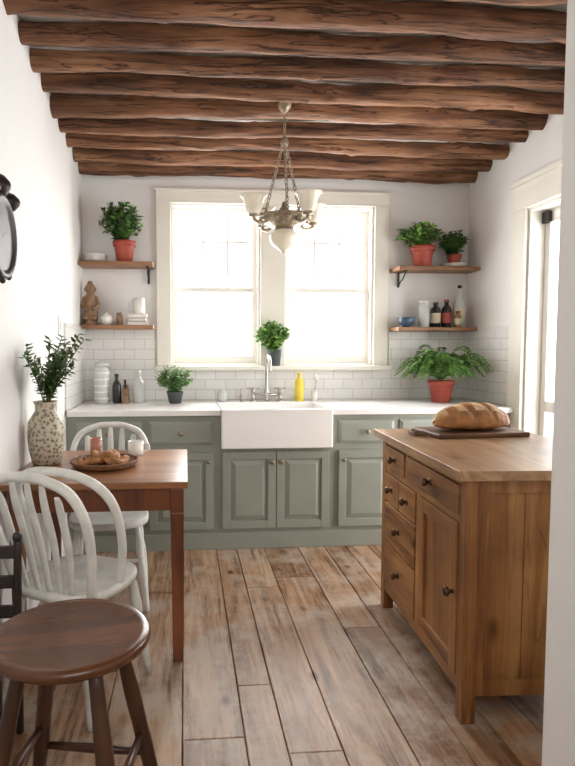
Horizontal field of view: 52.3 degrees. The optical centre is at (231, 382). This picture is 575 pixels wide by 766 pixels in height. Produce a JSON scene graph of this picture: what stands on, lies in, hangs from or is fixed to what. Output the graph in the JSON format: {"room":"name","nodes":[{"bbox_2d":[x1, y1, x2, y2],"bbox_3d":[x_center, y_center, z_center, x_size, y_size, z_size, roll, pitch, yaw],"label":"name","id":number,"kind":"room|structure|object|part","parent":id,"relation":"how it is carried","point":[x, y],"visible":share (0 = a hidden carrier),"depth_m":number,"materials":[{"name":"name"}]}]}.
{"room":"kitchen","nodes":[
{"label":"kitchen","id":0,"kind":"room"},
{"bbox_2d":[0,0,83,624],"bbox_3d":[-0.938,-0.470,1.315,0.150,3.400,6.020,0,3,-4],"label":"wall","id":1,"kind":"structure","parent":0,"point":[46,283],"depth_m":2.85,"materials":[{"name":"paint"}]},
{"bbox_2d":[0,174,19,283],"bbox_3d":[-0.914,-0.622,2.342,0.060,0.440,0.378,0,3,-4],"label":"wall clock","id":2,"kind":"object","parent":1,"relation":"attached to","point":[9,203],"visible":1,"depth_m":2.40,"materials":[{"name":"black metal"}]},
{"bbox_2d":[58,316,61,335],"bbox_3d":[-1.028,-0.342,3.506,0.013,0.120,0.080,0,3,-4],"label":"light switch","id":3,"kind":"object","parent":1,"relation":"attached to","point":[59,317],"visible":0.91,"depth_m":3.49,"materials":[{"name":"plastic"}]},
{"bbox_2d":[63,323,85,410],"bbox_3d":[-1.062,-0.120,3.989,0.018,0.549,0.720,0,3,-4],"label":"tile","id":4,"kind":"structure","parent":1,"relation":"attached to","point":[75,388],"depth_m":3.94,"materials":[{"name":"white tile"}]},
{"bbox_2d":[2,545,543,765],"bbox_3d":[0.609,1.230,1.539,3.253,0.020,6.320,0,3,-4],"label":"floor","id":5,"kind":"structure","parent":0,"point":[292,656],"depth_m":2.26,"materials":[{"name":"brown wood"}]},
{"bbox_2d":[0,531,23,733],"bbox_3d":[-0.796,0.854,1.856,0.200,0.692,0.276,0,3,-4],"label":"chair","id":6,"kind":"object","parent":5,"relation":"on","point":[14,551],"visible":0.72,"depth_m":1.96,"materials":[{"name":"brown wood"}]},
{"bbox_2d":[0,467,151,731],"bbox_3d":[-0.599,0.733,2.179,0.465,0.899,0.501,1,4,22],"label":"dining chair","id":7,"kind":"object","parent":5,"relation":"on","point":[90,575],"visible":0.83,"depth_m":2.03,"materials":[{"name":"white paint"}]},
{"bbox_2d":[0,598,157,765],"bbox_3d":[-0.403,0.924,1.481,0.400,0.604,0.400,0,3,5],"label":"wooden stool","id":8,"kind":"object","parent":5,"relation":"on","point":[45,646],"visible":1,"depth_m":1.44,"materials":[{"name":"brown wood"}]},
{"bbox_2d":[0,449,187,661],"bbox_3d":[-0.581,0.763,2.749,0.751,0.765,0.770,0,3,-4],"label":"dining table","id":9,"kind":"object","parent":5,"relation":"on","point":[158,480],"visible":0.62,"depth_m":2.39,"materials":[{"name":"brown wood"}]},
{"bbox_2d":[17,333,92,465],"bbox_3d":[-0.797,0.073,2.744,0.322,0.614,0.478,0,3,-4],"label":"flower vase","id":10,"kind":"object","parent":9,"relation":"on","point":[46,426],"visible":1,"depth_m":2.67,"materials":[{"name":"ceramic"}]},
{"bbox_2d":[89,437,101,453],"bbox_3d":[-0.694,0.324,2.979,0.064,0.085,0.064,0,3,-4],"label":"tumbler","id":11,"kind":"object","parent":9,"relation":"on","point":[95,442],"visible":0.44,"depth_m":2.96,"materials":[{"name":"pink glass"}]},
{"bbox_2d":[70,449,138,470],"bbox_3d":[-0.586,0.347,2.688,0.313,0.074,0.313,0,3,-4],"label":"plate","id":12,"kind":"object","parent":9,"relation":"on","point":[111,459],"visible":1,"depth_m":2.63,"materials":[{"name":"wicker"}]},
{"bbox_2d":[128,440,149,455],"bbox_3d":[-0.478,0.332,2.971,0.102,0.070,0.080,2,4,27],"label":"coffee mug","id":13,"kind":"object","parent":9,"relation":"on","point":[135,447],"visible":0.97,"depth_m":2.95,"materials":[{"name":"white ceramic"}]},
{"bbox_2d":[68,422,149,612],"bbox_3d":[-0.643,0.679,3.069,0.446,0.899,0.501,-1,3,-9],"label":"dining chair","id":14,"kind":"object","parent":5,"relation":"on","point":[100,521],"visible":0.44,"depth_m":2.98,"materials":[{"name":"white paint"}]},
{"bbox_2d":[66,413,510,552],"bbox_3d":[0.402,0.624,4.132,2.951,0.877,0.752,0,3,-4],"label":"base cabinet","id":15,"kind":"object","parent":5,"relation":"on","point":[275,497],"visible":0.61,"depth_m":3.79,"materials":[{"name":"green paint"}]},
{"bbox_2d":[67,398,513,416],"bbox_3d":[0.402,0.167,4.105,2.927,0.037,0.727,0,3,-4],"label":"countertop","id":16,"kind":"structure","parent":15,"relation":"on","point":[339,406],"depth_m":3.86,"materials":[{"name":"stone"}]},
{"bbox_2d":[93,359,109,403],"bbox_3d":[-0.929,-0.013,4.167,0.117,0.315,0.117,0,3,-4],"label":"canister","id":17,"kind":"object","parent":16,"relation":"on","point":[101,373],"visible":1,"depth_m":4.12,"materials":[{"name":"white ceramic"}]},
{"bbox_2d":[112,374,121,403],"bbox_3d":[-0.818,0.040,4.159,0.064,0.210,0.064,0,3,-4],"label":"vinegar bottle","id":18,"kind":"object","parent":16,"relation":"on","point":[116,387],"visible":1,"depth_m":4.14,"materials":[{"name":"black glass"}]},
{"bbox_2d":[121,379,129,403],"bbox_3d":[-0.756,0.059,4.165,0.055,0.172,0.079,0,3,-4],"label":"knife block","id":19,"kind":"object","parent":16,"relation":"on","point":[125,390],"visible":1,"depth_m":4.14,"materials":[{"name":"brown wood"}]},
{"bbox_2d":[133,370,144,402],"bbox_3d":[-0.665,0.025,4.190,0.086,0.236,0.086,0,3,-4],"label":"oil cruet","id":20,"kind":"object","parent":16,"relation":"on","point":[138,384],"visible":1,"depth_m":4.16,"materials":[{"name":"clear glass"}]},
{"bbox_2d":[155,365,193,403],"bbox_3d":[-0.405,0.004,4.162,0.283,0.280,0.239,0,3,-4],"label":"potted herb","id":21,"kind":"object","parent":16,"relation":"on","point":[174,382],"visible":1,"depth_m":4.12,"materials":[{"name":"green plant"}]},
{"bbox_2d":[217,389,226,401],"bbox_3d":[-0.066,0.091,4.291,0.076,0.092,0.075,0,3,-4],"label":"jar","id":22,"kind":"object","parent":16,"relation":"on","point":[221,394],"visible":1,"depth_m":4.26,"materials":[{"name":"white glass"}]},
{"bbox_2d":[239,354,285,401],"bbox_3d":[0.226,-0.039,4.291,0.286,0.351,0.250,2,4,32],"label":"bridge faucet","id":23,"kind":"object","parent":16,"relation":"on","point":[266,393],"visible":1,"depth_m":4.30,"materials":[{"name":"silver metal"}]},
{"bbox_2d":[217,401,332,448],"bbox_3d":[0.277,0.277,3.959,0.720,0.254,0.513,0,3,-4],"label":"farmhouse sink","id":24,"kind":"object","parent":16,"relation":"in","point":[304,424],"visible":0.89,"depth_m":3.71,"materials":[{"name":"ceramic"}]},
{"bbox_2d":[295,372,303,401],"bbox_3d":[0.505,0.029,4.302,0.068,0.215,0.068,0,3,-4],"label":"dish soap bottle","id":25,"kind":"object","parent":16,"relation":"on","point":[299,382],"visible":0.97,"depth_m":4.28,"materials":[{"name":"yellow plastic"}]},
{"bbox_2d":[311,375,318,400],"bbox_3d":[0.625,0.036,4.352,0.059,0.195,0.052,0,3,-4],"label":"dish brush","id":26,"kind":"object","parent":16,"relation":"on","point":[313,392],"visible":1,"depth_m":4.33,"materials":[{"name":"white plastic"}]},
{"bbox_2d":[394,344,493,402],"bbox_3d":[1.536,-0.071,4.215,0.622,0.424,0.653,0,3,-4],"label":"potted fern","id":27,"kind":"object","parent":16,"relation":"on","point":[436,364],"visible":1,"depth_m":4.15,"materials":[{"name":"green plant"}]},
{"bbox_2d":[374,428,552,724],"bbox_3d":[1.105,0.712,2.485,0.725,0.900,1.025,0,3,-2],"label":"kitchen island","id":28,"kind":"object","parent":5,"relation":"on","point":[466,521],"visible":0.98,"depth_m":2.03,"materials":[{"name":"brown wood"}]},
{"bbox_2d":[408,426,529,438],"bbox_3d":[1.104,0.233,2.771,0.528,0.022,0.260,-1,4,-10],"label":"cutting board","id":29,"kind":"object","parent":28,"relation":"on","point":[436,432],"visible":0.89,"depth_m":2.68,"materials":[{"name":"brown wood"}]},
{"bbox_2d":[432,402,509,429],"bbox_3d":[1.143,0.156,2.764,0.390,0.131,0.181,-1,4,-11],"label":"bread loaf","id":30,"kind":"object","parent":29,"relation":"on","point":[466,415],"visible":1,"depth_m":2.70,"materials":[{"name":"brown food"}]},
{"bbox_2d":[81,174,469,400],"bbox_3d":[0.367,-0.463,4.518,3.253,3.000,0.150,0,3,-4],"label":"wall","id":31,"kind":"structure","parent":0,"point":[446,206],"depth_m":4.38,"materials":[{"name":"paint"}]},
{"bbox_2d":[78,261,153,283],"bbox_3d":[-0.828,-0.800,4.222,0.526,0.140,0.209,0,3,-4],"label":"floating shelf","id":32,"kind":"object","parent":31,"relation":"attached to","point":[148,265],"visible":1,"depth_m":4.14,"materials":[{"name":"brown wood"}]},
{"bbox_2d":[83,253,107,260],"bbox_3d":[-0.981,-0.897,4.200,0.178,0.056,0.178,0,3,-4],"label":"plate stack","id":33,"kind":"object","parent":32,"relation":"on","point":[87,256],"visible":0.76,"depth_m":4.14,"materials":[{"name":"white ceramic"}]},
{"bbox_2d":[98,200,143,260],"bbox_3d":[-0.786,-1.088,4.162,0.338,0.442,0.270,0,3,-4],"label":"potted plant","id":34,"kind":"object","parent":32,"relation":"on","point":[118,222],"visible":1,"depth_m":4.13,"materials":[{"name":"green plant"}]},
{"bbox_2d":[80,325,154,329],"bbox_3d":[-0.822,-0.407,4.240,0.514,0.028,0.197,0,3,-4],"label":"floating shelf","id":35,"kind":"object","parent":31,"relation":"attached to","point":[87,327],"visible":1,"depth_m":4.15,"materials":[{"name":"brown wood"}]},
{"bbox_2d":[80,281,99,324],"bbox_3d":[-1.021,-0.580,4.215,0.138,0.321,0.111,0,3,-4],"label":"figurine","id":36,"kind":"object","parent":35,"relation":"on","point":[90,303],"visible":1,"depth_m":4.18,"materials":[{"name":"brown wood"}]},
{"bbox_2d":[98,312,115,324],"bbox_3d":[-0.896,-0.467,4.202,0.093,0.096,0.092,3,4,40],"label":"teapot","id":37,"kind":"object","parent":35,"relation":"on","point":[106,319],"visible":0.91,"depth_m":4.17,"materials":[{"name":"white ceramic"}]},
{"bbox_2d":[116,312,122,324],"bbox_3d":[-0.809,-0.464,4.199,0.050,0.091,0.050,0,3,-4],"label":"spice jar","id":38,"kind":"object","parent":35,"relation":"on","point":[119,318],"visible":0.9,"depth_m":4.18,"materials":[{"name":"brown glass"}]},
{"bbox_2d":[127,314,147,324],"bbox_3d":[-0.681,-0.462,4.240,0.146,0.082,0.110,0,3,-4],"label":"book stack","id":39,"kind":"object","parent":35,"relation":"on","point":[133,319],"visible":0.93,"depth_m":4.19,"materials":[{"name":"white paper"}]},
{"bbox_2d":[128,298,144,313],"bbox_3d":[-0.683,-0.561,4.240,0.115,0.115,0.090,2,4,27],"label":"coffee mug","id":40,"kind":"object","parent":39,"relation":"on","point":[138,303],"visible":0.96,"depth_m":4.20,"materials":[{"name":"white ceramic"}]},
{"bbox_2d":[171,203,259,363],"bbox_3d":[-0.121,-0.746,4.463,0.675,1.198,0.150,0,3,-4],"label":"window","id":41,"kind":"structure","parent":31,"relation":"in","point":[176,208],"depth_m":4.44,"materials":[{"name":"paint"}]},
{"bbox_2d":[154,187,391,369],"bbox_3d":[0.322,-0.777,4.450,1.797,1.345,0.240,0,3,-4],"label":"window frame","id":42,"kind":"structure","parent":31,"relation":"in","point":[272,260],"depth_m":4.39,"materials":[{"name":"white wood"}]},
{"bbox_2d":[254,320,292,365],"bbox_3d":[0.319,-0.300,4.327,0.299,0.347,0.187,0,3,-4],"label":"potted plant","id":43,"kind":"object","parent":42,"relation":"on","point":[272,336],"visible":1,"depth_m":4.33,"materials":[{"name":"green plant"}]},
{"bbox_2d":[85,330,464,400],"bbox_3d":[0.373,-0.139,4.457,2.929,0.532,0.012,0,3,-4],"label":"tile","id":44,"kind":"structure","parent":31,"relation":"attached to","point":[126,352],"depth_m":4.45,"materials":[{"name":"white tile"}]},
{"bbox_2d":[285,206,373,363],"bbox_3d":[0.746,-0.750,4.531,0.691,1.198,0.150,0,3,-4],"label":"window","id":45,"kind":"structure","parent":31,"relation":"in","point":[367,213],"depth_m":4.52,"materials":[{"name":"paint"}]},
{"bbox_2d":[389,327,477,331],"bbox_3d":[1.536,-0.408,4.426,0.610,0.028,0.197,0,3,-4],"label":"floating shelf","id":46,"kind":"object","parent":31,"relation":"attached to","point":[395,329],"visible":1,"depth_m":4.33,"materials":[{"name":"brown wood"}]},
{"bbox_2d":[397,317,415,326],"bbox_3d":[1.323,-0.457,4.388,0.140,0.075,0.140,0,3,-4],"label":"bowl","id":47,"kind":"object","parent":46,"relation":"on","point":[403,321],"visible":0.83,"depth_m":4.34,"materials":[{"name":"ceramic"}]},
{"bbox_2d":[418,300,428,326],"bbox_3d":[1.458,-0.520,4.395,0.078,0.200,0.078,0,3,-4],"label":"storage jar","id":48,"kind":"object","parent":46,"relation":"on","point":[423,316],"visible":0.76,"depth_m":4.36,"materials":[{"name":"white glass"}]},
{"bbox_2d":[430,302,440,326],"bbox_3d":[1.552,-0.516,4.412,0.078,0.190,0.078,0,3,-4],"label":"olive oil bottle","id":49,"kind":"object","parent":46,"relation":"on","point":[435,312],"visible":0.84,"depth_m":4.38,"materials":[{"name":"black glass"}]},
{"bbox_2d":[441,300,450,326],"bbox_3d":[1.637,-0.527,4.418,0.073,0.210,0.073,0,3,-4],"label":"sauce bottle","id":50,"kind":"object","parent":46,"relation":"on","point":[446,309],"visible":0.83,"depth_m":4.39,"materials":[{"name":"black glass"}]},
{"bbox_2d":[454,311,460,326],"bbox_3d":[1.706,-0.479,4.372,0.049,0.120,0.049,0,3,-4],"label":"bottle","id":51,"kind":"object","parent":46,"relation":"on","point":[457,319],"visible":0.94,"depth_m":4.35,"materials":[{"name":"brown glass"}]},
{"bbox_2d":[453,285,464,326],"bbox_3d":[1.740,-0.583,4.433,0.086,0.320,0.086,0,3,-4],"label":"glass bottle","id":52,"kind":"object","parent":46,"relation":"on","point":[459,303],"visible":0.71,"depth_m":4.40,"materials":[{"name":"clear glass"}]},
{"bbox_2d":[390,266,480,287],"bbox_3d":[1.542,-0.802,4.409,0.622,0.140,0.209,0,3,-4],"label":"floating shelf","id":53,"kind":"object","parent":31,"relation":"attached to","point":[400,269],"visible":1,"depth_m":4.33,"materials":[{"name":"brown wood"}]},
{"bbox_2d":[394,221,444,265],"bbox_3d":[1.413,-1.039,4.340,0.386,0.342,0.266,0,3,-4],"label":"potted plant","id":54,"kind":"object","parent":53,"relation":"on","point":[418,238],"visible":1,"depth_m":4.30,"materials":[{"name":"green plant"}]},
{"bbox_2d":[441,262,466,265],"bbox_3d":[1.686,-0.886,4.401,0.192,0.029,0.192,0,3,-4],"label":"plate stack","id":55,"kind":"object","parent":53,"relation":"on","point":[452,263],"visible":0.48,"depth_m":4.33,"materials":[{"name":"white ceramic"}]},
{"bbox_2d":[438,229,470,262],"bbox_3d":[1.679,-1.029,4.389,0.236,0.270,0.212,0,3,-4],"label":"potted plant","id":56,"kind":"object","parent":55,"relation":"on","point":[452,243],"visible":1,"depth_m":4.36,"materials":[{"name":"green plant"}]},
{"bbox_2d":[18,0,566,153],"bbox_3d":[0.609,-1.786,1.357,3.253,0.720,6.320,0,3,-4],"label":"ceiling","id":57,"kind":"structure","parent":0,"point":[558,7],"depth_m":2.96,"materials":[{"name":"paint"}]},
{"bbox_2d":[78,162,477,183],"bbox_3d":[0.379,-1.563,4.299,2.993,0.133,0.124,0,3,-4],"label":"ceiling beam","id":58,"kind":"structure","parent":57,"relation":"attached to","point":[87,168],"depth_m":4.26,"materials":[{"name":"brown wood"}]},
{"bbox_2d":[72,147,492,171],"bbox_3d":[0.395,-1.576,4.094,2.993,0.140,0.137,0,3,-4],"label":"ceiling beam","id":59,"kind":"structure","parent":57,"relation":"attached to","point":[342,162],"depth_m":4.07,"materials":[{"name":"brown wood"}]},
{"bbox_2d":[240,102,325,254],"bbox_3d":[0.306,-1.165,3.340,0.458,0.854,0.458,1,4,12],"label":"chandelier","id":60,"kind":"object","parent":57,"relation":"hanging from","point":[283,221],"visible":1,"depth_m":3.28,"materials":[{"name":"glass"}]},
{"bbox_2d":[3,0,566,43],"bbox_3d":[0.513,-1.631,2.581,2.993,0.154,0.150,0,3,-4],"label":"ceiling beam","id":61,"kind":"structure","parent":57,"relation":"attached to","point":[467,21],"depth_m":2.53,"materials":[{"name":"brown wood"}]},
{"bbox_2d":[66,133,509,159],"bbox_3d":[0.412,-1.590,3.872,2.993,0.131,0.118,0,3,-4],"label":"ceiling beam","id":62,"kind":"structure","parent":57,"relation":"attached to","point":[351,147],"depth_m":3.85,"materials":[{"name":"brown wood"}]},
{"bbox_2d":[18,21,565,65],"bbox_3d":[0.496,-1.630,2.804,2.993,0.122,0.129,0,3,-4],"label":"ceiling beam","id":63,"kind":"structure","parent":57,"relation":"attached to","point":[128,36],"depth_m":2.75,"materials":[{"name":"brown wood"}]},
{"bbox_2d":[58,117,528,142],"bbox_3d":[0.429,-1.587,3.654,2.993,0.120,0.135,0,3,-4],"label":"ceiling beam","id":64,"kind":"structure","parent":57,"relation":"attached to","point":[145,127],"depth_m":3.62,"materials":[{"name":"brown wood"}]},
{"bbox_2d":[29,48,564,89],"bbox_3d":[0.480,-1.620,3.008,2.993,0.118,0.114,0,3,-4],"label":"ceiling beam","id":65,"kind":"structure","parent":57,"relation":"attached to","point":[41,60],"depth_m":2.97,"materials":[{"name":"brown wood"}]},
{"bbox_2d":[50,93,548,129],"bbox_3d":[0.445,-1.610,3.447,2.993,0.157,0.149,0,3,-4],"label":"ceiling beam","id":66,"kind":"structure","parent":57,"relation":"attached to","point":[61,105],"depth_m":3.39,"materials":[{"name":"brown wood"}]},
{"bbox_2d":[41,72,563,114],"bbox_3d":[0.463,-1.610,3.221,2.993,0.138,0.128,0,3,-4],"label":"ceiling beam","id":67,"kind":"structure","parent":57,"relation":"attached to","point":[159,85],"depth_m":3.18,"materials":[{"name":"brown wood"}]},
{"bbox_2d":[443,0,566,5],"bbox_3d":[0.529,-1.643,2.378,2.993,0.131,0.124,0,3,-4],"label":"ceiling beam","id":68,"kind":"structure","parent":57,"relation":"attached to","point":[503,2],"depth_m":2.46,"materials":[{"name":"brown wood"}]},
{"bbox_2d":[465,114,563,427],"bbox_3d":[2.044,-0.570,2.976,0.150,3.400,3.170,0,3,-4],"label":"wall","id":69,"kind":"structure","parent":0,"point":[490,199],"depth_m":4.10,"materials":[{"name":"paint"}]},
{"bbox_2d":[464,325,508,405],"bbox_3d":[1.860,-0.136,4.254,0.020,0.549,0.650,0,3,-4],"label":"tile","id":70,"kind":"structure","parent":69,"relation":"attached to","point":[491,342],"depth_m":4.18,"materials":[{"name":"white tile"}]},
{"bbox_2d":[507,159,561,434],"bbox_3d":[1.995,-0.084,3.308,0.200,2.390,1.300,0,3,-4],"label":"trim","id":71,"kind":"structure","parent":69,"relation":"attached to","point":[543,185],"depth_m":3.76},
{"bbox_3d":[1.995,-0.084,3.308,0.200,2.390,1.300,0,3,-4],"label":"door","id":72,"kind":"part","parent":71,"relation":"part of","materials":[{"name":"paint"}]},
{"bbox_2d":[539,207,559,436],"bbox_3d":[2.035,0.018,3.317,0.100,2.165,0.916,0,3,-4],"label":"door","id":73,"kind":"structure","parent":69,"relation":"in","point":[550,218],"depth_m":3.71,"materials":[{"name":"paint"}]},
{"bbox_2d":[542,0,574,765],"bbox_3d":[1.493,-0.467,1.270,1.516,3.400,0.150,0,3,-4],"label":"wall","id":74,"kind":"structure","parent":0,"point":[558,745],"depth_m":1.28,"materials":[{"name":"paint"}]}
]}

